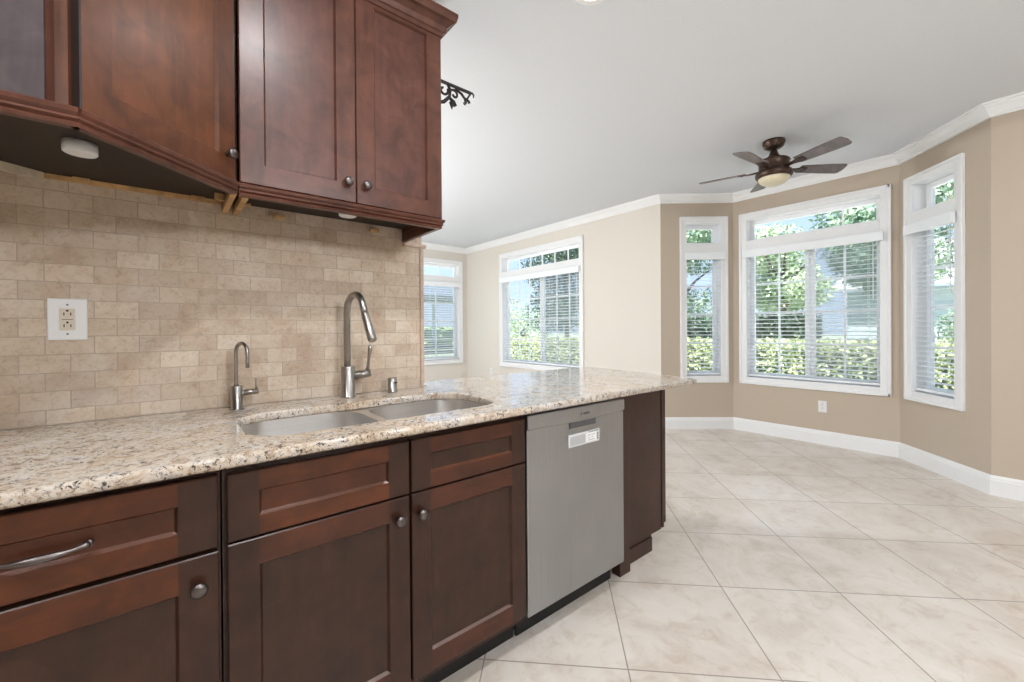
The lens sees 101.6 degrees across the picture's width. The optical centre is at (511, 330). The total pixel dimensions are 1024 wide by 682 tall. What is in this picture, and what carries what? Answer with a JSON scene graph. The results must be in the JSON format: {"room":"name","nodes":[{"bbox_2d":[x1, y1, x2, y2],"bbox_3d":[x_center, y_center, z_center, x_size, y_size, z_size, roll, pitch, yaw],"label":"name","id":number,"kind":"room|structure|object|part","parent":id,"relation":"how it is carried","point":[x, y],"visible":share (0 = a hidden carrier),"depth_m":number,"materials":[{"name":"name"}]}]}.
{"room":"kitchen","nodes":[
{"label":"kitchen","id":0,"kind":"room"},
{"bbox_2d":[0,170,420,475],"bbox_3d":[-1.858,-0.172,0.964,3.555,2.740,0.121,-1,0,-39],"label":"wall","id":1,"kind":"structure","parent":0,"point":[170,286],"depth_m":1.46,"materials":[{"name":"tile"}]},
{"bbox_2d":[0,0,107,182],"bbox_3d":[-1.385,-0.850,0.818,0.812,0.879,0.703,-1,0,-39],"label":"upper cabinet","id":2,"kind":"object","parent":1,"relation":"attached to","point":[35,111],"visible":0.9,"depth_m":0.83,"materials":[{"name":"brown wood"}]},
{"bbox_3d":[-1.086,-0.848,0.693,0.436,0.800,0.022,-1,0,-39],"label":"door","id":3,"kind":"part","parent":2,"relation":"part of","materials":[{"name":"brown wood"}]},
{"bbox_3d":[-1.196,-0.429,0.593,0.812,0.037,0.030,-1,0,-39],"label":"light rail","id":4,"kind":"part","parent":2,"relation":"part of","materials":[{"name":"brown wood"}]},
{"bbox_2d":[47,298,87,340],"bbox_3d":[-1.366,-0.035,1.283,0.086,0.128,0.009,-1,0,-39],"label":"wall outlet","id":5,"kind":"object","parent":1,"relation":"attached to","point":[67,319],"visible":1,"depth_m":1.28,"materials":[{"name":"white plastic"}]},
{"bbox_2d":[59,309,74,329],"bbox_3d":[-1.365,-0.035,1.282,0.033,0.066,0.004,-1,0,-39],"label":"receptacle","id":6,"kind":"object","parent":5,"relation":"attached to","point":[66,316],"depth_m":1.28,"materials":[{"name":"beige plastic"}]},
{"bbox_2d":[44,0,239,213],"bbox_3d":[-1.008,-0.854,1.137,0.500,0.879,0.688,-1,0,-39],"label":"upper cabinet","id":7,"kind":"object","parent":1,"relation":"attached to","point":[152,84],"visible":0.99,"depth_m":1.07,"materials":[{"name":"brown wood"}]},
{"bbox_2d":[61,137,97,158],"bbox_3d":[-1.091,-0.461,1.054,0.066,0.026,0.066,-1,0,-39],"label":"puck light","id":8,"kind":"object","parent":7,"relation":"attached to","point":[76,147],"visible":1,"depth_m":1.04,"materials":[{"name":"white plastic"}]},
{"bbox_3d":[-0.864,-0.433,1.059,0.030,0.037,0.427,0,0,6],"label":"light rail","id":9,"kind":"part","parent":7,"relation":"part of","materials":[{"name":"brown wood"}]},
{"bbox_3d":[-0.826,-0.522,1.229,0.029,0.033,0.033,0,0,6],"label":"knob","id":10,"kind":"part","parent":7,"relation":"part of","materials":[{"name":"grey metal"}]},
{"bbox_2d":[232,0,457,241],"bbox_3d":[-0.637,-0.859,1.631,0.760,0.879,0.396,-1,0,-39],"label":"upper cabinet","id":11,"kind":"object","parent":1,"relation":"attached to","point":[339,101],"visible":1,"depth_m":1.49,"materials":[{"name":"brown wood"}]},
{"bbox_3d":[-0.706,-0.859,1.397,0.354,0.800,0.020,-1,0,-39],"label":"door","id":12,"kind":"part","parent":11,"relation":"part of","materials":[{"name":"brown wood"}]},
{"bbox_3d":[-0.664,-0.438,1.636,0.717,0.037,0.353,-1,0,-39],"label":"light rail","id":13,"kind":"part","parent":11,"relation":"part of","materials":[{"name":"brown wood"}]},
{"bbox_2d":[339,213,356,218],"bbox_3d":[-0.651,-0.466,1.653,0.066,0.026,0.066,-1,0,-39],"label":"puck light","id":14,"kind":"object","parent":11,"relation":"attached to","point":[340,215],"visible":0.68,"depth_m":1.65,"materials":[{"name":"white plastic"}]},
{"bbox_3d":[-0.576,-0.527,1.472,0.033,0.033,0.029,-1,0,-39],"label":"knob","id":15,"kind":"part","parent":11,"relation":"part of","materials":[{"name":"grey metal"}]},
{"bbox_3d":[-0.524,-0.527,1.514,0.033,0.033,0.029,-1,0,-39],"label":"knob","id":16,"kind":"part","parent":11,"relation":"part of","materials":[{"name":"grey metal"}]},
{"bbox_3d":[-0.432,-0.862,1.622,0.350,0.800,0.020,-1,0,-39],"label":"door","id":17,"kind":"part","parent":11,"relation":"part of","materials":[{"name":"brown wood"}]},
{"bbox_3d":[-0.640,-1.253,1.629,0.760,0.090,0.396,-1,0,-39],"label":"crown moulding","id":18,"kind":"part","parent":11,"relation":"part of","materials":[{"name":"brown wood"}]},
{"bbox_2d":[402,237,425,248],"bbox_3d":[-0.509,-0.440,2.065,0.122,0.072,0.135,-1,0,-39],"label":"trim","id":19,"kind":"structure","parent":1,"relation":"attached to","point":[418,240],"depth_m":2.02,"materials":[{"name":"stone"}]},
{"bbox_2d":[419,248,424,386],"bbox_3d":[-0.479,-0.065,2.091,0.020,0.678,0.130,-1,0,-39],"label":"trim","id":20,"kind":"structure","parent":1,"relation":"attached to","point":[421,257],"depth_m":2.04,"materials":[{"name":"stone"}]},
{"bbox_2d":[441,79,474,108],"bbox_3d":[-0.351,-1.210,2.210,0.371,0.245,0.024,-1,0,-39],"label":"bracket","id":21,"kind":"object","parent":1,"relation":"attached to","point":[457,89],"visible":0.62,"depth_m":2.23,"materials":[{"name":"black metal"}]},
{"bbox_2d":[423,249,467,381],"bbox_3d":[-3.203,-0.187,6.274,6.216,2.740,0.150,-1,0,-39],"label":"wall","id":22,"kind":"structure","parent":0,"point":[456,370],"depth_m":7.90,"materials":[{"name":"beige paint"}]},
{"bbox_2d":[424,257,462,365],"bbox_3d":[-1.712,-0.349,7.479,1.861,1.941,0.175,-1,0,-39],"label":"window","id":23,"kind":"structure","parent":22,"relation":"in","point":[457,266],"depth_m":7.95,"materials":[{"name":"white paint"}]},
{"bbox_3d":[-1.753,-1.123,7.518,1.703,0.236,0.040,-1,0,-39],"label":"transom frame","id":24,"kind":"part","parent":23,"relation":"part of","materials":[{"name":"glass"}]},
{"bbox_3d":[-1.422,-0.181,7.799,0.852,1.440,0.033,-1,0,-39],"label":"sash","id":25,"kind":"part","parent":23,"relation":"part of","materials":[{"name":"white plastic"}]},
{"bbox_2d":[424,281,461,359],"bbox_3d":[-1.673,-0.183,7.434,1.763,1.427,0.125,-1,0,-39],"label":"window blind","id":26,"kind":"object","parent":23,"relation":"attached to","point":[426,283],"visible":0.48,"depth_m":7.73,"materials":[{"name":"white plastic"}]},
{"bbox_3d":[-1.691,0.519,7.465,1.693,0.022,0.052,-1,0,-39],"label":"rail","id":27,"kind":"part","parent":26,"relation":"part of","materials":[{"name":"white plastic"}]},
{"bbox_2d":[421,242,465,253],"bbox_3d":[-3.198,-1.510,6.132,6.066,0.092,0.078,-1,0,-39],"label":"trim","id":28,"kind":"structure","parent":22,"relation":"attached to","point":[431,246],"depth_m":7.73,"materials":[{"name":"white paint"}]},
{"bbox_2d":[467,204,660,377],"bbox_3d":[0.450,-0.214,6.604,0.150,2.740,4.276,-1,0,-39],"label":"wall","id":29,"kind":"structure","parent":0,"point":[622,254],"depth_m":5.50,"materials":[{"name":"beige paint"}]},
{"bbox_2d":[499,235,583,370],"bbox_3d":[0.446,-0.360,6.584,0.175,1.941,1.903,-1,0,-39],"label":"window","id":30,"kind":"structure","parent":29,"relation":"in","point":[505,259],"depth_m":6.60,"materials":[{"name":"white paint"}]},
{"bbox_3d":[0.210,-0.189,6.954,0.033,1.440,0.872,-1,0,-39],"label":"sash","id":31,"kind":"part","parent":30,"relation":"part of","materials":[{"name":"clear glass"}]},
{"bbox_2d":[499,266,579,366],"bbox_3d":[0.401,-0.194,6.547,0.125,1.427,1.805,-1,0,-39],"label":"window blind","id":32,"kind":"object","parent":30,"relation":"attached to","point":[574,269],"visible":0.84,"depth_m":6.43,"materials":[{"name":"white plastic"}]},
{"bbox_3d":[0.433,0.508,6.573,0.052,0.022,1.735,-1,0,-39],"label":"rail","id":33,"kind":"part","parent":32,"relation":"part of","materials":[{"name":"white plastic"}]},
{"bbox_3d":[0.483,-1.134,6.615,0.040,0.236,1.745,-1,0,-39],"label":"transom frame","id":34,"kind":"part","parent":30,"relation":"part of","materials":[{"name":"white plastic"}]},
{"bbox_3d":[0.773,-0.190,6.288,0.033,1.440,0.872,-1,0,-39],"label":"sash","id":35,"kind":"part","parent":30,"relation":"part of","materials":[{"name":"white plastic"}]},
{"bbox_2d":[465,194,659,253],"bbox_3d":[0.411,-1.537,6.454,0.078,0.092,4.162,-1,0,-39],"label":"trim","id":36,"kind":"structure","parent":29,"relation":"attached to","point":[655,199],"depth_m":5.88,"materials":[{"name":"white paint"}]},
{"bbox_2d":[660,203,733,416],"bbox_3d":[2.205,-0.219,4.972,0.911,2.740,0.150,0,0,1],"label":"wall","id":37,"kind":"structure","parent":0,"point":[698,399],"depth_m":4.90,"materials":[{"name":"beige paint"}]},
{"bbox_2d":[659,193,732,203],"bbox_3d":[2.142,-1.542,4.853,0.877,0.092,0.078,0,0,1],"label":"trim","id":38,"kind":"structure","parent":37,"relation":"attached to","point":[682,197],"depth_m":4.85,"materials":[{"name":"white paint"}]},
{"bbox_2d":[665,417,733,428],"bbox_3d":[2.175,1.082,4.896,0.849,0.139,0.016,0,0,1],"label":"baseboard","id":39,"kind":"structure","parent":37,"relation":"attached to","point":[670,422],"depth_m":4.89,"materials":[{"name":"white paint"}]},
{"bbox_2d":[679,216,728,382],"bbox_3d":[2.248,-0.365,4.956,0.556,1.941,0.175,0,0,1],"label":"window","id":40,"kind":"structure","parent":37,"relation":"in","point":[718,225],"depth_m":4.88,"materials":[{"name":"white paint"}]},
{"bbox_3d":[2.243,-1.139,5.007,0.398,0.236,0.040,0,0,1],"label":"transom frame","id":41,"kind":"part","parent":40,"relation":"part of","materials":[{"name":"white plastic"}]},
{"bbox_2d":[685,252,725,374],"bbox_3d":[2.248,-0.199,4.897,0.458,1.427,0.125,0,0,1],"label":"window blind","id":42,"kind":"object","parent":40,"relation":"attached to","point":[716,256],"visible":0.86,"depth_m":4.91,"materials":[{"name":"white plastic"}]},
{"bbox_3d":[2.253,0.503,4.936,0.388,0.022,0.052,0,0,1],"label":"rail","id":43,"kind":"part","parent":42,"relation":"part of","materials":[{"name":"white plastic"}]},
{"bbox_3d":[2.250,-0.194,5.008,0.398,1.440,0.033,0,0,1],"label":"sash","id":44,"kind":"part","parent":40,"relation":"part of","materials":[{"name":"clear glass"}]},
{"bbox_2d":[421,0,1023,247],"bbox_3d":[-0.060,-1.634,2.027,8.007,0.150,10.706,-1,0,-39],"label":"ceiling","id":45,"kind":"structure","parent":0,"point":[576,109],"depth_m":2.71,"materials":[{"name":"white paint"}]},
{"bbox_2d":[576,0,603,4],"bbox_3d":[0.368,-1.558,1.902,0.190,0.006,0.190,-1,0,-39],"label":"recessed light","id":46,"kind":"object","parent":45,"relation":"in","point":[584,2],"visible":1,"depth_m":1.97,"materials":[{"name":"white paint"}]},
{"bbox_2d":[699,136,851,192],"bbox_3d":[2.150,-1.395,3.463,1.088,0.372,1.114,-1,0,-39],"label":"ceiling fan","id":47,"kind":"object","parent":45,"relation":"hanging from","point":[774,170],"visible":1,"depth_m":3.39,"materials":[{"name":"brown metal"}]},
{"bbox_3d":[1.866,-1.347,3.711,0.374,0.036,0.126,0,0,36],"label":"blade","id":48,"kind":"part","parent":47,"relation":"part of","materials":[{"name":"brown wood"}]},
{"bbox_3d":[1.860,-1.344,3.256,0.376,0.036,0.133,-1,0,-39],"label":"blade","id":49,"kind":"part","parent":47,"relation":"part of","materials":[{"name":"brown wood"}]},
{"bbox_3d":[2.305,-1.350,3.850,0.126,0.036,0.374,0,0,18],"label":"blade","id":50,"kind":"part","parent":47,"relation":"part of","materials":[{"name":"brown wood"}]},
{"bbox_3d":[2.183,-1.241,3.479,0.229,0.063,0.229,-1,0,-39],"label":"lamp shade","id":51,"kind":"part","parent":47,"relation":"part of","materials":[{"name":"beige glass"}]},
{"bbox_3d":[2.574,-1.350,3.476,0.374,0.036,0.126,0,0,0],"label":"blade","id":52,"kind":"part","parent":47,"relation":"part of","materials":[{"name":"brown wood"}]},
{"bbox_3d":[2.301,-1.347,3.105,0.126,0.036,0.374,0,0,-18],"label":"blade","id":53,"kind":"part","parent":47,"relation":"part of","materials":[{"name":"brown wood"}]},
{"bbox_2d":[440,429,1023,681],"bbox_3d":[-0.040,1.241,2.040,8.007,0.120,10.706,-1,0,-39],"label":"floor","id":54,"kind":"structure","parent":0,"point":[773,558],"depth_m":1.92,"materials":[{"name":"beige tile"}]},
{"bbox_2d":[0,470,221,681],"bbox_3d":[-1.083,0.754,1.039,0.543,0.878,0.719,-1,0,-39],"label":"base cabinet","id":55,"kind":"object","parent":54,"relation":"on","point":[121,584],"visible":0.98,"depth_m":0.85,"materials":[{"name":"brown wood"}]},
{"bbox_3d":[-0.873,0.419,0.770,0.143,0.020,0.027,-1,0,-39],"label":"bar pull","id":56,"kind":"part","parent":55,"relation":"part of","materials":[{"name":"grey metal"}]},
{"bbox_3d":[-0.880,0.413,0.791,0.528,0.164,0.020,-1,0,-39],"label":"drawer","id":57,"kind":"part","parent":55,"relation":"part of","materials":[{"name":"brown wood"}]},
{"bbox_3d":[-0.877,0.783,0.793,0.528,0.558,0.020,-1,0,-39],"label":"door","id":58,"kind":"part","parent":55,"relation":"part of","materials":[{"name":"brown wood"}]},
{"bbox_3d":[-0.687,0.569,0.917,0.033,0.033,0.029,-1,0,-39],"label":"knob","id":59,"kind":"part","parent":55,"relation":"part of","materials":[{"name":"grey metal"}]},
{"bbox_2d":[220,416,525,681],"bbox_3d":[-0.512,0.748,1.507,0.925,0.878,0.719,-1,0,-39],"label":"base cabinet","id":60,"kind":"object","parent":54,"relation":"on","point":[402,559],"visible":0.96,"depth_m":1.19,"materials":[{"name":"brown wood"}]},
{"bbox_3d":[-0.488,0.410,1.113,0.452,0.158,0.020,-1,0,-39],"label":"drawer","id":61,"kind":"part","parent":60,"relation":"part of","materials":[{"name":"brown wood"}]},
{"bbox_3d":[-0.485,0.776,1.115,0.452,0.564,0.020,-1,0,-39],"label":"door","id":62,"kind":"part","parent":60,"relation":"part of","materials":[{"name":"brown wood"}]},
{"bbox_2d":[0,367,696,509],"bbox_3d":[-0.571,0.292,1.579,3.617,0.030,0.923,-1,0,-39],"label":"countertop","id":63,"kind":"structure","parent":60,"relation":"on","point":[40,464],"depth_m":1.16,"materials":[{"name":"beige stone"}]},
{"bbox_2d":[229,342,258,409],"bbox_3d":[-0.970,0.159,1.500,0.085,0.242,0.089,0,0,-6],"label":"filter faucet","id":64,"kind":"object","parent":63,"relation":"on","point":[237,392],"visible":1,"depth_m":1.49,"materials":[{"name":"silver metal"}]},
{"bbox_3d":[-0.960,0.118,1.481,0.080,0.160,0.012,0,0,27],"label":"spout","id":65,"kind":"part","parent":64,"relation":"part of","materials":[{"name":"silver metal"}]},
{"bbox_3d":[-0.956,0.223,1.524,0.051,0.023,0.020,-1,0,-39],"label":"handle","id":66,"kind":"part","parent":64,"relation":"part of","materials":[{"name":"silver metal"}]},
{"bbox_2d":[341,291,376,397],"bbox_3d":[-0.597,0.058,1.693,0.130,0.438,0.255,-1,0,-39],"label":"kitchen faucet","id":67,"kind":"object","parent":63,"relation":"on","point":[348,373],"visible":1,"depth_m":1.73,"materials":[{"name":"silver metal"}]},
{"bbox_3d":[-0.633,-0.006,1.690,0.183,0.310,0.028,0,0,43],"label":"spout","id":68,"kind":"part","parent":67,"relation":"part of","materials":[{"name":"silver metal"}]},
{"bbox_3d":[-0.641,0.185,1.781,0.073,0.040,0.033,-1,0,-37],"label":"handle","id":69,"kind":"part","parent":67,"relation":"part of","materials":[{"name":"silver metal"}]},
{"bbox_3d":[-0.617,0.119,1.795,0.031,0.117,0.019,-1,0,-20],"label":"lever","id":70,"kind":"part","parent":67,"relation":"part of","materials":[{"name":"silver metal"}]},
{"bbox_2d":[241,399,484,435],"bbox_3d":[-0.466,0.407,1.492,0.917,0.198,0.462,-1,0,-39],"label":"sink","id":71,"kind":"object","parent":63,"relation":"in","point":[302,424],"visible":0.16,"depth_m":1.58,"materials":[{"name":"silver metal"}]},
{"bbox_3d":[-0.645,0.409,1.344,0.402,0.198,0.412,-1,0,-39],"label":"bowl","id":72,"kind":"part","parent":71,"relation":"part of","materials":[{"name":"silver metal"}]},
{"bbox_3d":[-0.299,0.406,1.629,0.432,0.198,0.412,-1,0,-39],"label":"bowl","id":73,"kind":"part","parent":71,"relation":"part of","materials":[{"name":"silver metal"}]},
{"bbox_2d":[387,377,397,392],"bbox_3d":[-0.540,0.243,1.885,0.046,0.065,0.046,-1,0,-39],"label":"air gap cap","id":74,"kind":"object","parent":63,"relation":"on","point":[392,381],"visible":1,"depth_m":1.87,"materials":[{"name":"silver metal"}]},
{"bbox_3d":[-0.324,0.554,1.216,0.033,0.033,0.029,-1,0,-39],"label":"knob","id":75,"kind":"part","parent":60,"relation":"part of","materials":[{"name":"grey metal"}]},
{"bbox_3d":[-0.269,0.553,1.261,0.033,0.033,0.029,-1,0,-39],"label":"knob","id":76,"kind":"part","parent":60,"relation":"part of","materials":[{"name":"grey metal"}]},
{"bbox_3d":[-0.132,0.406,1.405,0.453,0.158,0.020,-1,0,-39],"label":"drawer","id":77,"kind":"part","parent":60,"relation":"part of","materials":[{"name":"brown wood"}]},
{"bbox_3d":[-0.130,0.772,1.407,0.453,0.564,0.020,-1,0,-39],"label":"door","id":78,"kind":"part","parent":60,"relation":"part of","materials":[{"name":"brown wood"}]},
{"bbox_2d":[513,398,623,635],"bbox_3d":[0.079,0.747,1.988,0.592,0.866,0.666,-1,0,-39],"label":"dishwasher","id":79,"kind":"object","parent":54,"relation":"on","point":[574,498],"visible":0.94,"depth_m":1.70,"materials":[{"name":"grey metal"}]},
{"bbox_3d":[0.239,1.126,1.799,0.584,0.100,0.010,-1,0,-39],"label":"kick plate","id":80,"kind":"part","parent":79,"relation":"part of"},
{"bbox_3d":[0.297,0.384,1.741,0.162,0.026,0.004,-1,0,-39],"label":"pocket handle","id":81,"kind":"part","parent":79,"relation":"part of","materials":[{"name":"grey plastic"}]},
{"bbox_2d":[568,428,598,447],"bbox_3d":[0.301,0.447,1.741,0.192,0.050,0.010,-1,0,-39],"label":"magnet","id":82,"kind":"object","parent":79,"relation":"attached to","point":[574,440],"visible":1,"depth_m":1.73,"materials":[{"name":"silver metal"}]},
{"bbox_2d":[612,390,665,576],"bbox_3d":[0.506,0.736,2.402,0.515,0.878,0.648,-1,0,-39],"label":"base cabinet","id":83,"kind":"object","parent":54,"relation":"on","point":[644,473],"visible":0.28,"depth_m":2.18,"materials":[{"name":"brown wood"}]},
{"bbox_3d":[0.529,0.738,2.034,0.083,0.878,0.048,-1,0,-39],"label":"filler post","id":84,"kind":"part","parent":83,"relation":"part of","materials":[{"name":"brown wood"}]},
{"bbox_3d":[0.671,0.736,2.188,0.362,0.878,0.020,-1,0,-39],"label":"panel","id":85,"kind":"part","parent":83,"relation":"part of","materials":[{"name":"brown wood"}]},
{"bbox_3d":[0.644,0.701,2.544,0.020,0.775,0.604,-1,0,-39],"label":"frame","id":86,"kind":"part","parent":83,"relation":"part of","materials":[{"name":"brown wood"}]},
{"bbox_3d":[0.756,0.693,2.440,0.022,0.745,0.297,-1,0,-39],"label":"door","id":87,"kind":"part","parent":83,"relation":"part of","materials":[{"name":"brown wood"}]},
{"bbox_2d":[733,165,899,441],"bbox_3d":[3.106,-0.222,4.380,0.150,2.740,1.582,-1,0,-39],"label":"wall","id":88,"kind":"structure","parent":0,"point":[870,416],"depth_m":4.17,"materials":[{"name":"beige paint"}]},
{"bbox_2d":[739,184,891,396],"bbox_3d":[3.101,-0.369,4.362,0.175,1.941,1.313,-1,0,-39],"label":"window","id":89,"kind":"structure","parent":88,"relation":"in","point":[880,196],"depth_m":4.33,"materials":[{"name":"white paint"}]},
{"bbox_3d":[2.958,-0.197,4.618,0.033,1.440,0.578,-1,0,-39],"label":"sash","id":90,"kind":"part","parent":89,"relation":"part of","materials":[{"name":"clear glass"}]},
{"bbox_2d":[742,231,883,385],"bbox_3d":[3.056,-0.202,4.325,0.125,1.427,1.215,-1,0,-39],"label":"window blind","id":91,"kind":"object","parent":89,"relation":"attached to","point":[873,236],"visible":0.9,"depth_m":4.27,"materials":[{"name":"white plastic"}]},
{"bbox_3d":[3.088,0.500,4.350,0.052,0.022,1.145,-1,0,-39],"label":"rail","id":92,"kind":"part","parent":91,"relation":"part of","materials":[{"name":"white plastic"}]},
{"bbox_3d":[3.137,-1.143,4.393,0.040,0.236,1.155,-1,0,-39],"label":"transom frame","id":93,"kind":"part","parent":89,"relation":"part of","materials":[{"name":"white plastic"}]},
{"bbox_3d":[3.334,-0.198,4.180,0.033,1.440,0.578,-1,0,-39],"label":"sash","id":94,"kind":"part","parent":89,"relation":"part of","materials":[{"name":"glass"}]},
{"bbox_2d":[733,154,897,202],"bbox_3d":[3.009,-1.545,4.301,0.078,0.092,1.445,-1,0,-39],"label":"trim","id":95,"kind":"structure","parent":88,"relation":"attached to","point":[889,160],"depth_m":4.19,"materials":[{"name":"white paint"}]},
{"bbox_2d":[734,417,899,457],"bbox_3d":[3.052,1.079,4.333,0.016,0.139,1.445,-1,0,-39],"label":"baseboard","id":96,"kind":"structure","parent":88,"relation":"attached to","point":[859,443],"depth_m":4.22,"materials":[{"name":"white paint"}]},
{"bbox_2d":[818,400,826,412],"bbox_3d":[3.142,0.765,4.224,0.009,0.116,0.072,-1,0,-39],"label":"wall outlet","id":97,"kind":"object","parent":88,"relation":"attached to","point":[822,405],"visible":1,"depth_m":4.22,"materials":[{"name":"white plastic"}]},
{"bbox_2d":[900,118,990,474],"bbox_3d":[3.517,-0.220,3.375,0.150,2.740,0.919,0,0,9],"label":"wall","id":98,"kind":"structure","parent":0,"point":[964,438],"depth_m":3.08,"materials":[{"name":"beige paint"}]},
{"bbox_2d":[903,153,965,411],"bbox_3d":[3.505,-0.367,3.400,0.175,1.941,0.578,0,0,9],"label":"window","id":99,"kind":"structure","parent":98,"relation":"in","point":[919,204],"depth_m":3.56,"materials":[{"name":"white paint"}]},
{"bbox_2d":[903,211,954,396],"bbox_3d":[3.447,-0.201,3.411,0.125,1.427,0.480,0,0,9],"label":"window blind","id":100,"kind":"object","parent":99,"relation":"attached to","point":[948,218],"visible":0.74,"depth_m":3.41,"materials":[{"name":"white plastic"}]},
{"bbox_3d":[3.487,0.502,3.408,0.052,0.022,0.410,0,0,9],"label":"rail","id":101,"kind":"part","parent":100,"relation":"part of","materials":[{"name":"white plastic"}]},
{"bbox_3d":[3.554,-1.141,3.387,0.040,0.236,0.420,0,0,9],"label":"transom frame","id":102,"kind":"part","parent":99,"relation":"part of","materials":[{"name":"white plastic"}]},
{"bbox_3d":[3.557,-0.196,3.392,0.033,1.440,0.420,0,0,9],"label":"sash","id":103,"kind":"part","parent":99,"relation":"part of","materials":[{"name":"glass"}]},
{"bbox_2d":[893,103,988,164],"bbox_3d":[3.387,-1.543,3.337,0.078,0.092,0.887,0,0,9],"label":"trim","id":104,"kind":"structure","parent":98,"relation":"attached to","point":[978,114],"depth_m":3.26,"materials":[{"name":"white paint"}]},
{"bbox_2d":[899,442,990,494],"bbox_3d":[3.438,1.081,3.358,0.016,0.139,0.858,0,0,9],"label":"baseboard","id":105,"kind":"structure","parent":98,"relation":"attached to","point":[971,477],"depth_m":3.27,"materials":[{"name":"white paint"}]},
{"bbox_2d":[991,109,1023,479],"bbox_3d":[4.609,-0.220,1.540,0.150,2.740,3.730,-1,0,-39],"label":"wall","id":106,"kind":"structure","parent":0,"point":[1007,130],"depth_m":2.88,"materials":[{"name":"beige paint"}]},
{"bbox_2d":[983,92,1023,117],"bbox_3d":[4.500,-1.542,1.476,0.078,0.092,3.765,-1,0,-39],"label":"trim","id":107,"kind":"structure","parent":106,"relation":"attached to","point":[1015,102],"depth_m":2.85,"materials":[{"name":"white paint"}]},
{"bbox_2d":[990,475,1023,501],"bbox_3d":[4.552,1.082,1.497,0.016,0.139,3.737,-1,0,-39],"label":"baseboard","id":108,"kind":"structure","parent":106,"relation":"attached to","point":[1004,487],"depth_m":2.88,"materials":[{"name":"white paint"}]},
{"label":"outside","id":109,"kind":"structure","parent":0,"visible":0},
{"bbox_2d":[424,333,847,356],"bbox_3d":[9.808,1.178,27.465,130.000,0.050,150.000,-1,0,-39],"label":"ground","id":110,"kind":"structure","parent":109,"point":[822,337],"depth_m":52.16,"materials":[{"name":"green plant"}]},
{"bbox_2d":[424,326,452,344],"bbox_3d":[-8.521,0.442,37.011,18.454,1.994,2.532,-1,0,-39],"label":"hedge","id":111,"kind":"object","parent":110,"relation":"on","point":[439,332],"visible":0.05,"depth_m":37.62,"materials":[{"name":"green plant"}]},
{"bbox_2d":[424,344,452,357],"bbox_3d":[-1.522,0.854,14.233,7.300,0.880,0.130,-1,0,-39],"label":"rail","id":112,"kind":"object","parent":110,"relation":"on","point":[451,345],"visible":0.02,"depth_m":13.53,"materials":[{"name":"white plastic"}]},
{"bbox_2d":[424,295,518,344],"bbox_3d":[-4.721,-0.546,29.769,10.500,3.580,4.000,-1,0,-39],"label":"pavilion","id":113,"kind":"object","parent":110,"relation":"on","point":[445,299],"visible":0.08,"depth_m":28.29,"materials":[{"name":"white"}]},
{"bbox_3d":[-5.774,-0.409,30.974,0.200,3.310,0.200,-1,0,-39],"label":"post","id":114,"kind":"part","parent":113,"relation":"part of","materials":[{"name":"white"}]},
{"bbox_2d":[510,299,550,336],"bbox_3d":[0.259,-0.264,23.129,3.944,3.074,3.491,0,0,-15],"label":"tree","id":115,"kind":"object","parent":110,"relation":"on","point":[511,313],"visible":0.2,"depth_m":22.54,"materials":[{"name":"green plant"}]},
{"bbox_2d":[511,336,578,363],"bbox_3d":[1.359,0.737,12.569,1.262,1.186,5.024,-1,0,-39],"label":"hedge","id":116,"kind":"object","parent":110,"relation":"on","point":[562,344],"visible":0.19,"depth_m":12.20,"materials":[{"name":"green plant"}]},
{"bbox_2d":[518,248,578,336],"bbox_3d":[2.061,-1.700,16.872,3.934,5.920,3.378,0,0,20],"label":"tree","id":117,"kind":"object","parent":110,"relation":"on","point":[549,257],"visible":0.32,"depth_m":16.72,"materials":[{"name":"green plant"}]},
{"bbox_2d":[687,230,711,315],"bbox_3d":[5.500,-1.349,13.332,3.633,5.205,2.690,-1,0,-39],"label":"tree","id":118,"kind":"object","parent":110,"relation":"on","point":[698,236],"visible":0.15,"depth_m":13.29,"materials":[{"name":"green plant"}]},
{"bbox_2d":[687,310,823,341],"bbox_3d":[4.441,0.438,11.249,0.973,1.786,6.396,-1,0,-39],"label":"hedge","id":119,"kind":"object","parent":110,"relation":"on","point":[799,318],"visible":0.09,"depth_m":9.20,"materials":[{"name":"green plant"}]},
{"bbox_2d":[756,222,838,313],"bbox_3d":[7.789,-0.912,11.973,2.397,4.312,2.697,0,0,31],"label":"tree","id":120,"kind":"object","parent":110,"relation":"on","point":[777,231],"visible":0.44,"depth_m":11.44,"materials":[{"name":"green plant"}]},
{"bbox_2d":[687,336,953,389],"bbox_3d":[5.946,0.714,6.435,1.156,1.234,8.514,-1,0,-39],"label":"hedge","id":121,"kind":"object","parent":110,"relation":"on","point":[689,352],"visible":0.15,"depth_m":6.84,"materials":[{"name":"green plant"}]},
{"bbox_2d":[808,181,953,298],"bbox_3d":[7.899,-1.049,8.622,2.964,4.616,2.564,0,0,-11],"label":"tree","id":122,"kind":"object","parent":110,"relation":"on","point":[946,190],"visible":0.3,"depth_m":8.36,"materials":[{"name":"green plant"}]},
{"bbox_2d":[833,240,953,351],"bbox_3d":[14.948,-0.836,10.466,5.600,4.065,10.000,-1,0,-39],"label":"house","id":123,"kind":"structure","parent":110,"relation":"on","point":[851,317],"depth_m":12.17,"materials":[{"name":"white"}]},
{"bbox_2d":[935,308,953,343],"bbox_3d":[7.724,0.422,6.794,1.210,1.695,1.578,0,0,-1],"label":"tree","id":124,"kind":"object","parent":110,"relation":"on","point":[949,323],"visible":0.06,"depth_m":7.14,"materials":[{"name":"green plant"}]}
]}

